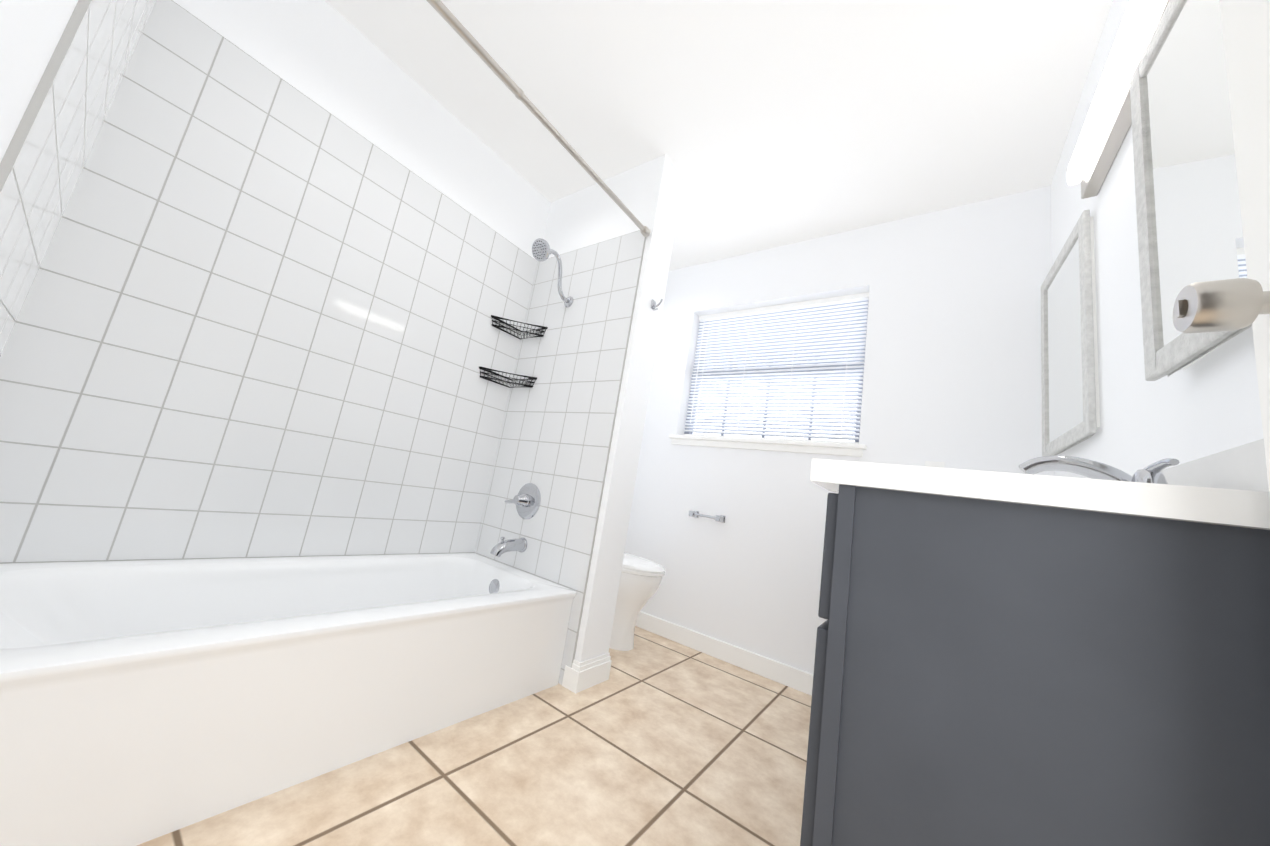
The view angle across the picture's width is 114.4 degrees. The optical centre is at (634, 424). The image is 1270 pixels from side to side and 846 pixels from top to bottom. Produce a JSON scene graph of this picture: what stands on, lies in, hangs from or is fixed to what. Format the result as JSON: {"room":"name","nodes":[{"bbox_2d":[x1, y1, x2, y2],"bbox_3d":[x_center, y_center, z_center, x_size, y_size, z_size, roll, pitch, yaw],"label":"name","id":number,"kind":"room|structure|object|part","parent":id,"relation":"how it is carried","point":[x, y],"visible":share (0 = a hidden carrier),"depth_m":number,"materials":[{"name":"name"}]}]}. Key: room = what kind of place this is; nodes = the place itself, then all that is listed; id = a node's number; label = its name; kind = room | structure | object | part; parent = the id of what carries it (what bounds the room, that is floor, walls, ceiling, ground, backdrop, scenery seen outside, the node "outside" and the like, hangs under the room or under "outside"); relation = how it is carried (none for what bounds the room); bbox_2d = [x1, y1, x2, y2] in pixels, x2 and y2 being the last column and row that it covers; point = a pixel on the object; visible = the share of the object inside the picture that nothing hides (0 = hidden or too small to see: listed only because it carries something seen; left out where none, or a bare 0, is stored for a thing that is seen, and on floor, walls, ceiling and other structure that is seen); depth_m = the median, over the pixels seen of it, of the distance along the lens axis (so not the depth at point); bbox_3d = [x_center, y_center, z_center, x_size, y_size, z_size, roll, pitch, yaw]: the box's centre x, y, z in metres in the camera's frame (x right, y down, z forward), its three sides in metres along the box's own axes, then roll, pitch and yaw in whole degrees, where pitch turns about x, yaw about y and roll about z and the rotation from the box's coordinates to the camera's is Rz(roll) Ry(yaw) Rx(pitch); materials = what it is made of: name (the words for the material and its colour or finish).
{"room":"bathroom","nodes":[
{"label":"bathroom","id":0,"kind":"room"},
{"bbox_2d":[0,0,77,162],"bbox_3d":[-0.670,-0.490,0.364,2.320,2.440,0.120,2,-12,36],"label":"wall","id":1,"kind":"structure","parent":0,"point":[31,32],"depth_m":0.56,"materials":[{"name":"white paint"}]},
{"bbox_2d":[0,0,156,355],"bbox_3d":[-1.277,-0.301,0.830,0.781,2.036,0.010,2,-12,36],"label":"wall tile","id":2,"kind":"structure","parent":1,"relation":"attached to","point":[47,153],"depth_m":0.82,"materials":[{"name":"white tile"}]},
{"bbox_2d":[173,0,550,260],"bbox_3d":[-1.076,-0.295,1.886,0.120,2.440,3.550,2,-12,36],"label":"wall","id":3,"kind":"structure","parent":0,"point":[324,54],"depth_m":1.72,"materials":[{"name":"white paint"}]},
{"bbox_2d":[0,0,537,563],"bbox_3d":[-1.166,-0.141,1.660,0.010,2.036,1.520,2,-12,36],"label":"wall tile","id":4,"kind":"structure","parent":3,"relation":"attached to","point":[262,306],"depth_m":1.40,"materials":[{"name":"white tile"}]},
{"bbox_2d":[137,626,811,845],"bbox_3d":[-0.292,0.977,0.953,2.560,0.100,3.550,2,-12,36],"label":"floor","id":5,"kind":"structure","parent":0,"point":[655,740],"depth_m":1.14,"materials":[{"name":"tile"}]},
{"bbox_2d":[0,553,576,845],"bbox_3d":[-0.991,0.686,1.295,0.748,0.360,1.496,2,-12,36],"label":"bathtub","id":6,"kind":"object","parent":5,"relation":"on","point":[142,701],"visible":1,"depth_m":0.99,"materials":[{"name":"white ceramic"}]},
{"bbox_2d":[609,552,665,650],"bbox_3d":[-0.187,0.779,2.353,0.801,0.785,0.484,2,-12,36],"label":"toilet","id":7,"kind":"object","parent":5,"relation":"on","point":[640,580],"visible":0.31,"depth_m":2.11,"materials":[{"name":"white ceramic"}]},
{"bbox_3d":[-0.088,0.756,2.288,0.567,0.053,0.388,2,-12,36],"label":"seat","id":8,"kind":"part","parent":7,"relation":"part of","materials":[{"name":"white ceramic"}]},
{"bbox_2d":[800,438,1269,845],"bbox_3d":[0.907,0.630,1.095,0.567,1.000,1.512,2,-12,36],"label":"bathroom vanity","id":9,"kind":"object","parent":5,"relation":"on","point":[1028,657],"visible":1,"depth_m":0.54,"materials":[{"name":"paint"}]},
{"bbox_2d":[1018,455,1179,515],"bbox_3d":[0.856,0.108,0.781,0.185,0.094,0.230,2,-12,36],"label":"faucet","id":10,"kind":"object","parent":9,"relation":"on","point":[1091,469],"depth_m":0.77,"materials":[{"name":"silver metal"}]},
{"bbox_2d":[543,154,682,661],"bbox_3d":[-0.322,-0.132,2.125,0.823,2.440,0.180,2,-12,36],"label":"wall","id":11,"kind":"structure","parent":0,"point":[648,194],"depth_m":1.93,"materials":[{"name":"white paint"}]},
{"bbox_2d":[479,366,536,387],"bbox_3d":[-0.668,-0.247,2.145,0.214,0.058,0.214,2,-12,36],"label":"shelf","id":12,"kind":"object","parent":11,"relation":"attached to","point":[488,370],"visible":1,"depth_m":2.16,"materials":[{"name":"black metal"}]},
{"bbox_2d":[491,315,547,338],"bbox_3d":[-0.623,-0.527,2.193,0.214,0.058,0.214,2,-12,36],"label":"shelf","id":13,"kind":"object","parent":11,"relation":"attached to","point":[499,327],"visible":1,"depth_m":2.21,"materials":[{"name":"black metal"}]},
{"bbox_2d":[474,230,645,684],"bbox_3d":[-0.417,0.042,2.022,0.781,2.036,0.010,2,-12,36],"label":"wall tile","id":14,"kind":"structure","parent":11,"relation":"attached to","point":[555,439],"depth_m":1.99,"materials":[{"name":"white tile"}]},
{"bbox_2d":[490,537,526,556],"bbox_3d":[-0.584,0.562,1.881,0.068,0.090,0.166,2,-12,36],"label":"tub spout","id":15,"kind":"object","parent":14,"relation":"attached to","point":[503,546],"visible":1,"depth_m":1.86,"materials":[{"name":"silver metal"}]},
{"bbox_2d":[505,483,540,518],"bbox_3d":[-0.542,0.364,1.962,0.174,0.174,0.081,2,-12,36],"label":"shower valve","id":16,"kind":"object","parent":14,"relation":"attached to","point":[526,500],"visible":1,"depth_m":1.96,"materials":[{"name":"silver metal"}]},
{"bbox_2d":[426,0,650,236],"bbox_3d":[-0.370,-1.078,1.355,0.042,0.042,1.499,2,-12,36],"label":"shower rod","id":17,"kind":"object","parent":14,"relation":"attached to","point":[462,31],"visible":1,"depth_m":1.33,"materials":[{"name":"silver metal"}]},
{"bbox_2d":[532,238,572,306],"bbox_3d":[-0.407,-0.760,2.065,0.104,0.234,0.276,2,-12,36],"label":"shower head","id":18,"kind":"object","parent":14,"relation":"attached to","point":[542,250],"visible":1,"depth_m":2.00},
{"bbox_2d":[562,652,611,693],"bbox_3d":[-0.496,1.005,1.922,0.825,0.105,0.208,2,-12,36],"label":"baseboard","id":19,"kind":"structure","parent":11,"relation":"attached to","point":[581,676],"depth_m":1.64,"materials":[{"name":"white paint"}]},
{"bbox_2d":[651,299,662,310],"bbox_3d":[0.106,-0.567,1.947,0.052,0.054,0.030,2,-12,36],"label":"robe hook","id":20,"kind":"object","parent":11,"relation":"attached to","point":[653,304],"visible":1,"depth_m":1.95,"materials":[{"name":"silver metal"}]},
{"bbox_2d":[325,0,1112,270],"bbox_3d":[0.108,-1.495,1.377,2.560,0.100,3.550,2,-12,36],"label":"ceiling","id":21,"kind":"structure","parent":0,"point":[764,124],"depth_m":1.67,"materials":[{"name":"white paint"}]},
{"bbox_2d":[624,186,1054,674],"bbox_3d":[0.794,0.095,2.393,2.320,2.440,0.160,2,-12,36],"label":"wall","id":22,"kind":"structure","parent":0,"point":[952,371],"depth_m":2.11,"materials":[{"name":"white paint"}]},
{"bbox_2d":[689,511,725,522],"bbox_3d":[0.419,0.537,2.390,0.202,0.040,0.072,2,-12,36],"label":"paper holder","id":23,"kind":"object","parent":22,"relation":"attached to","point":[696,514],"visible":1,"depth_m":2.36,"materials":[{"name":"silver metal"}]},
{"bbox_2d":[635,611,812,695],"bbox_3d":[0.331,1.209,2.296,1.751,0.092,0.012,2,-12,36],"label":"baseboard","id":24,"kind":"structure","parent":22,"relation":"attached to","point":[784,674],"depth_m":2.16,"materials":[{"name":"white paint"}]},
{"bbox_2d":[669,292,868,456],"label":"window","id":25,"kind":"structure","parent":22,"relation":"in","point":[768,397],"depth_m":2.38,"materials":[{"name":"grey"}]},
{"bbox_3d":[0.809,-0.320,2.503,1.043,0.867,0.037,2,-12,36],"label":"window blinds rails","id":26,"kind":"part","parent":25,"relation":"part of","materials":[{"name":"white plastic"}]},
{"bbox_2d":[684,298,868,439],"bbox_3d":[0.812,-0.322,2.507,1.035,0.798,0.023,2,-12,36],"label":"window blinds","id":27,"kind":"object","parent":25,"relation":"attached to","point":[824,328],"visible":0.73,"depth_m":2.45,"materials":[{"name":"white plastic"}]},
{"bbox_2d":[925,461,944,467],"bbox_3d":[1.351,0.225,1.848,0.070,0.114,0.008,2,-12,36],"label":"electrical outlet plate","id":28,"kind":"object","parent":22,"relation":"attached to","point":[934,464],"visible":0.29,"depth_m":1.85,"materials":[{"name":"white plastic"}]},
{"bbox_2d":[1051,0,1262,478],"bbox_3d":[0.892,-0.224,0.445,0.120,2.440,3.550,2,-12,36],"label":"wall","id":29,"kind":"structure","parent":0,"point":[1208,404],"depth_m":1.04,"materials":[{"name":"white paint"}]},
{"bbox_2d":[1041,210,1099,456],"bbox_3d":[1.524,-0.276,1.450,0.049,0.739,0.492,2,-12,36],"label":"mirror","id":30,"kind":"object","parent":29,"relation":"attached to","point":[1070,386],"visible":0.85,"depth_m":1.38,"materials":[{"name":"white paint"}]},
{"bbox_2d":[1045,230,1087,445],"bbox_3d":[1.520,-0.277,1.453,0.022,0.640,0.400,2,-12,36],"label":"mirror glass","id":31,"kind":"object","parent":30,"relation":"attached to","point":[1064,359],"depth_m":1.44,"materials":[{"name":"white"}]},
{"bbox_2d":[1067,0,1169,198],"bbox_3d":[1.256,-0.845,1.077,0.074,0.125,0.604,2,-12,36],"label":"vanity light","id":32,"kind":"object","parent":29,"relation":"attached to","point":[1107,125],"visible":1,"depth_m":1.05,"materials":[{"name":"silver metal"}]},
{"bbox_2d":[1130,0,1251,380],"bbox_3d":[0.971,-0.497,0.684,0.049,0.739,0.492,2,-12,36],"label":"mirror","id":33,"kind":"object","parent":29,"relation":"attached to","point":[1189,223],"visible":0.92,"depth_m":0.76,"materials":[{"name":"white mirror"}]},
{"bbox_2d":[1219,0,1269,496],"bbox_3d":[0.481,-0.143,0.109,0.072,2.018,0.811,2,-12,36],"label":"door","id":34,"kind":"structure","parent":29,"relation":"in","point":[1246,30],"depth_m":0.47,"materials":[{"name":"white paint"}]},
{"bbox_2d":[1173,278,1269,333],"bbox_3d":[0.621,-0.122,0.422,0.081,0.066,0.066,2,-12,36],"label":"door knob","id":35,"kind":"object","parent":34,"relation":"attached to","point":[1221,305],"depth_m":0.41,"materials":[{"name":"silver metal"}]}
]}

